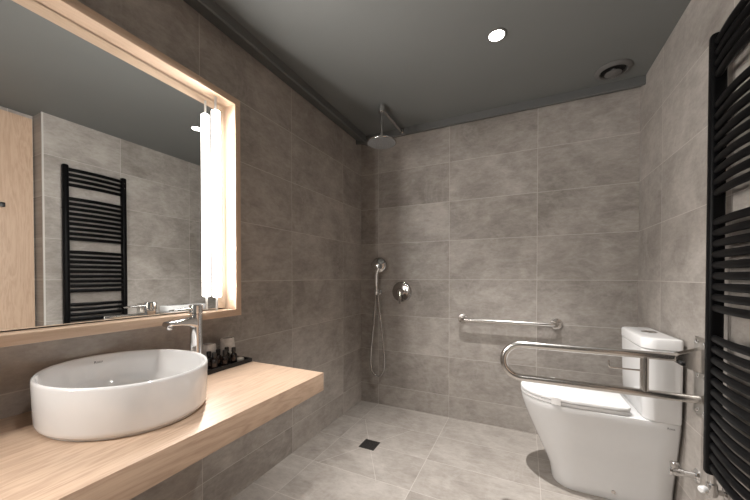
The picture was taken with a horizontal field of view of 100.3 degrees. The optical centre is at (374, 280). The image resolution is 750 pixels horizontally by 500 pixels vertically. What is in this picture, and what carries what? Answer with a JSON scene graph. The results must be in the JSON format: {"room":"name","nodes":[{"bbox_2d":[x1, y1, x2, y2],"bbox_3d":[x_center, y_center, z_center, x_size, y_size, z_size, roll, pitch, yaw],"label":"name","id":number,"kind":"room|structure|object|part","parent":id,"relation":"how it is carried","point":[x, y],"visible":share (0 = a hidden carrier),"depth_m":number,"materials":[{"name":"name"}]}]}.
{"room":"accessible bathroom","nodes":[
{"label":"accessible bathroom","id":0,"kind":"room"},
{"bbox_2d":[0,0,360,499],"bbox_3d":[-0.820,-0.058,1.411,0.120,2.255,3.000,0,1,26],"label":"wall","id":1,"kind":"structure","parent":0,"point":[300,172],"depth_m":1.77,"materials":[{"name":"tile"}]},
{"bbox_2d":[0,0,240,346],"bbox_3d":[-0.947,-0.322,0.862,0.119,0.973,1.307,0,1,26],"label":"wall mirror","id":2,"kind":"object","parent":1,"relation":"attached to","point":[106,167],"visible":0.93,"depth_m":1.00,"materials":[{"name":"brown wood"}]},
{"bbox_3d":[-0.947,0.150,0.869,0.119,0.029,1.307,0,1,26],"label":"frame rail","id":3,"kind":"part","parent":2,"relation":"part of","materials":[{"name":"brown wood"}]},
{"bbox_3d":[-0.947,-0.794,0.856,0.119,0.029,1.307,0,1,26],"label":"frame rail","id":4,"kind":"part","parent":2,"relation":"part of","materials":[{"name":"brown wood"}]},
{"bbox_2d":[211,97,220,310],"bbox_3d":[-0.683,-0.329,1.345,0.034,0.915,0.034,0,1,26],"label":"lamp","id":5,"kind":"object","parent":2,"relation":"on","point":[215,114],"visible":1,"depth_m":1.33,"materials":[{"name":"white plastic"}]},
{"bbox_3d":[-0.683,-0.757,1.339,0.009,0.059,0.009,0,1,26],"label":"rod","id":6,"kind":"part","parent":5,"relation":"part of","materials":[{"name":"white plastic"}]},
{"bbox_2d":[0,361,323,499],"bbox_3d":[-0.753,0.414,0.770,0.555,0.072,1.369,0,1,26],"label":"countertop","id":7,"kind":"structure","parent":1,"relation":"attached to","point":[240,399],"depth_m":0.73,"materials":[{"name":"brown wood"}]},
{"bbox_2d":[30,349,207,441],"bbox_3d":[-0.724,0.311,0.920,0.456,0.130,0.384,0,1,26],"label":"vessel basin","id":8,"kind":"object","parent":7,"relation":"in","point":[114,395],"visible":1,"depth_m":0.79,"materials":[{"name":"white ceramic"}]},
{"bbox_2d":[162,304,202,353],"bbox_3d":[-0.673,0.231,1.095,0.059,0.286,0.170,0,1,12],"label":"tap","id":9,"kind":"object","parent":7,"relation":"on","point":[194,321],"visible":0.8,"depth_m":1.13,"materials":[{"name":"silver metal"}]},
{"bbox_3d":[-0.667,0.153,1.076,0.035,0.047,0.135,0,1,7],"label":"spout","id":10,"kind":"part","parent":9,"relation":"part of","materials":[{"name":"silver metal"}]},
{"bbox_3d":[-0.673,0.105,1.118,0.045,0.034,0.116,0,1,26],"label":"lever","id":11,"kind":"part","parent":9,"relation":"part of","materials":[{"name":"silver metal"}]},
{"bbox_2d":[208,356,251,374],"bbox_3d":[-0.687,0.362,1.345,0.150,0.017,0.266,0,1,26],"label":"tray","id":12,"kind":"object","parent":7,"relation":"on","point":[246,359],"visible":0.32,"depth_m":1.33,"materials":[{"name":"black plastic"}]},
{"bbox_2d":[203,343,215,356],"bbox_3d":[-0.721,0.320,1.361,0.062,0.090,0.062,0,1,26],"label":"tumbler","id":13,"kind":"object","parent":12,"relation":"on","point":[211,347],"visible":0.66,"depth_m":1.34,"materials":[{"name":"clear glass"}]},
{"bbox_2d":[207,351,211,368],"bbox_3d":[-0.693,0.330,1.305,0.028,0.070,0.028,0,1,26],"label":"bottle","id":14,"kind":"object","parent":12,"relation":"on","point":[209,357],"visible":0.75,"depth_m":1.30,"materials":[{"name":"black plastic"}]},
{"bbox_2d":[210,352,217,368],"bbox_3d":[-0.661,0.331,1.287,0.028,0.070,0.028,0,1,26],"label":"bottle","id":15,"kind":"object","parent":12,"relation":"on","point":[214,361],"visible":0.92,"depth_m":1.28,"materials":[{"name":"black plastic"}]},
{"bbox_2d":[216,349,221,365],"bbox_3d":[-0.675,0.330,1.347,0.028,0.070,0.028,0,1,26],"label":"bottle","id":16,"kind":"object","parent":12,"relation":"on","point":[218,351],"visible":0.74,"depth_m":1.34,"materials":[{"name":"black plastic"}]},
{"bbox_2d":[221,349,227,365],"bbox_3d":[-0.641,0.330,1.335,0.028,0.070,0.028,0,1,26],"label":"bottle","id":17,"kind":"object","parent":12,"relation":"on","point":[224,359],"visible":0.94,"depth_m":1.33,"materials":[{"name":"black plastic"}]},
{"bbox_2d":[224,347,229,362],"bbox_3d":[-0.658,0.329,1.389,0.028,0.070,0.028,0,1,26],"label":"bottle","id":18,"kind":"object","parent":12,"relation":"on","point":[226,348],"visible":0.38,"depth_m":1.38,"materials":[{"name":"black plastic"}]},
{"bbox_2d":[220,337,234,355],"bbox_3d":[-0.679,0.313,1.438,0.068,0.102,0.068,0,1,26],"label":"tumbler","id":19,"kind":"object","parent":12,"relation":"on","point":[229,342],"visible":0.61,"depth_m":1.41,"materials":[{"name":"clear glass"}]},
{"bbox_2d":[230,347,236,363],"bbox_3d":[-0.625,0.329,1.384,0.028,0.070,0.028,0,1,26],"label":"bottle","id":20,"kind":"object","parent":12,"relation":"on","point":[233,356],"visible":0.9,"depth_m":1.38,"materials":[{"name":"black plastic"}]},
{"bbox_2d":[183,0,367,145],"bbox_3d":[-0.722,-1.158,1.349,0.098,0.052,3.000,0,1,26],"label":"trim","id":21,"kind":"structure","parent":1,"relation":"attached to","point":[210,10],"depth_m":1.63,"materials":[{"name":"grey paint"}]},
{"bbox_2d":[231,400,610,499],"bbox_3d":[0.167,1.136,0.956,2.307,0.120,3.240,0,1,26],"label":"floor","id":22,"kind":"structure","parent":0,"point":[419,455],"depth_m":1.79,"materials":[{"name":"tile"}]},
{"bbox_2d":[359,439,379,450],"bbox_3d":[-0.035,1.066,2.026,0.106,0.012,0.106,0,1,26],"label":"floor drain","id":23,"kind":"object","parent":22,"relation":"in","point":[367,444],"visible":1,"depth_m":2.03,"materials":[{"name":"metal"}]},
{"bbox_2d":[521,326,683,499],"bbox_3d":[1.117,0.657,1.650,0.632,0.820,0.398,0,1,26],"label":"toilet","id":24,"kind":"object","parent":22,"relation":"on","point":[608,445],"visible":0.88,"depth_m":1.49,"materials":[{"name":"white ceramic"}]},
{"bbox_2d":[549,377,560,405],"bbox_3d":[0.978,0.599,1.716,0.040,0.040,0.352,0,1,26],"label":"band","id":25,"kind":"object","parent":24,"relation":"on","point":[555,395],"visible":0.64,"depth_m":1.58,"materials":[{"name":"white paper"}]},
{"bbox_3d":[1.041,0.610,1.686,0.461,0.016,0.356,0,1,26],"label":"seat","id":26,"kind":"part","parent":24,"relation":"part of","materials":[{"name":"white plastic"}]},
{"bbox_3d":[1.040,0.591,1.686,0.462,0.020,0.360,0,1,26],"label":"lid","id":27,"kind":"part","parent":24,"relation":"part of","materials":[{"name":"white plastic"}]},
{"bbox_3d":[1.340,0.277,1.538,0.137,0.048,0.398,0,1,26],"label":"cistern lid","id":28,"kind":"part","parent":24,"relation":"part of","materials":[{"name":"white ceramic"}]},
{"bbox_2d":[214,0,690,135],"bbox_3d":[0.167,-1.239,0.924,2.307,0.120,3.240,0,1,26],"label":"ceiling","id":29,"kind":"structure","parent":0,"point":[426,61],"depth_m":1.57,"materials":[{"name":"grey paint"}]},
{"bbox_2d":[487,27,506,42],"bbox_3d":[0.588,-1.183,1.511,0.092,0.006,0.092,0,1,26],"label":"recessed light","id":30,"kind":"object","parent":29,"relation":"in","point":[497,34],"visible":1,"depth_m":1.51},
{"bbox_2d":[594,59,632,80],"bbox_3d":[1.342,-1.174,1.762,0.176,0.031,0.176,0,1,26],"label":"ceiling vent","id":31,"kind":"object","parent":29,"relation":"in","point":[616,68],"visible":1,"depth_m":1.74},
{"bbox_2d":[361,87,639,433],"bbox_3d":[0.839,-0.070,2.347,2.307,2.255,0.120,0,1,26],"label":"wall","id":32,"kind":"structure","parent":0,"point":[532,215],"depth_m":2.26,"materials":[{"name":"tile"}]},
{"bbox_2d":[370,257,386,377],"bbox_3d":[0.025,0.312,2.620,0.113,1.010,0.130,0,1,-19],"label":"shower","id":33,"kind":"object","parent":32,"relation":"attached to","point":[379,264],"visible":1,"depth_m":2.60,"materials":[{"name":"silver metal"}]},
{"bbox_3d":[0.017,-0.018,2.589,0.046,0.208,0.086,0,1,-32],"label":"handle","id":34,"kind":"part","parent":33,"relation":"part of","materials":[{"name":"silver metal"}]},
{"bbox_2d":[367,104,403,148],"bbox_3d":[0.105,-1.057,2.243,0.201,0.262,0.483,0,1,26],"label":"shower","id":35,"kind":"object","parent":32,"relation":"attached to","point":[381,141],"visible":1,"depth_m":2.11,"materials":[{"name":"silver metal"}]},
{"bbox_3d":[0.044,-0.927,2.117,0.191,0.004,0.191,0,1,26],"label":"nozzle plate","id":36,"kind":"part","parent":35,"relation":"part of","materials":[{"name":"silver metal"}]},
{"bbox_3d":[0.124,-1.071,2.282,0.022,0.215,0.392,0,1,26],"label":"arm","id":37,"kind":"part","parent":35,"relation":"part of","materials":[{"name":"silver metal"}]},
{"bbox_2d":[392,282,411,303],"bbox_3d":[0.209,0.098,2.550,0.166,0.178,0.062,0,1,26],"label":"shower mixer","id":38,"kind":"object","parent":32,"relation":"attached to","point":[401,291],"visible":1,"depth_m":2.55,"materials":[{"name":"silver metal"}]},
{"bbox_3d":[0.198,0.135,2.527,0.020,0.104,0.012,0,1,26],"label":"lever","id":39,"kind":"part","parent":38,"relation":"part of","materials":[{"name":"silver metal"}]},
{"bbox_2d":[356,75,645,144],"bbox_3d":[0.724,-1.170,2.267,1.917,0.052,0.098,0,1,26],"label":"trim","id":40,"kind":"structure","parent":32,"relation":"attached to","point":[631,83],"depth_m":2.09,"materials":[{"name":"grey paint"}]},
{"bbox_2d":[458,314,562,329],"bbox_3d":[0.924,0.289,2.197,0.686,0.076,0.086,0,1,26],"label":"grab rail","id":41,"kind":"object","parent":32,"relation":"attached to","point":[555,323],"visible":1,"depth_m":2.14,"materials":[{"name":"metal"}]},
{"bbox_2d":[638,0,749,499],"bbox_3d":[1.425,-0.055,1.211,0.270,2.255,1.425,0,1,26],"label":"wall","id":42,"kind":"structure","parent":0,"point":[674,96],"depth_m":1.36,"materials":[{"name":"tile"}]},
{"bbox_2d":[500,336,704,418],"bbox_3d":[0.941,0.373,1.368,0.732,0.305,0.114,0,1,26],"label":"rail","id":43,"kind":"object","parent":42,"relation":"attached to","point":[692,359],"visible":0.91,"depth_m":1.29,"materials":[{"name":"metal"}]},
{"bbox_3d":[1.105,0.382,1.284,0.029,0.145,0.029,0,1,26],"label":"post","id":44,"kind":"part","parent":43,"relation":"part of","materials":[{"name":"metal"}]},
{"bbox_3d":[1.268,0.375,1.212,0.008,0.305,0.114,0,1,26],"label":"wall plate","id":45,"kind":"part","parent":43,"relation":"part of","materials":[{"name":"metal"}]},
{"bbox_2d":[668,460,701,483],"bbox_3d":[1.247,0.773,1.266,0.089,0.066,0.058,0,1,26],"label":"angle valve","id":46,"kind":"object","parent":42,"relation":"attached to","point":[673,469],"visible":1,"depth_m":1.26,"materials":[{"name":"silver metal"}]},
{"bbox_3d":[1.225,0.753,1.280,0.030,0.028,0.031,0,1,26],"label":"valve handle","id":47,"kind":"part","parent":46,"relation":"part of","materials":[{"name":"silver metal"}]},
{"bbox_2d":[697,0,749,499],"bbox_3d":[1.085,-0.043,0.909,0.083,1.590,0.408,0,1,26],"label":"towel radiator","id":48,"kind":"object","parent":42,"relation":"attached to","point":[724,45],"visible":1,"depth_m":0.98,"materials":[{"name":"black metal"}]},
{"bbox_3d":[1.167,-0.086,1.073,0.042,1.510,0.035,0,1,26],"label":"post","id":49,"kind":"part","parent":48,"relation":"part of","materials":[{"name":"black metal"}]}
]}

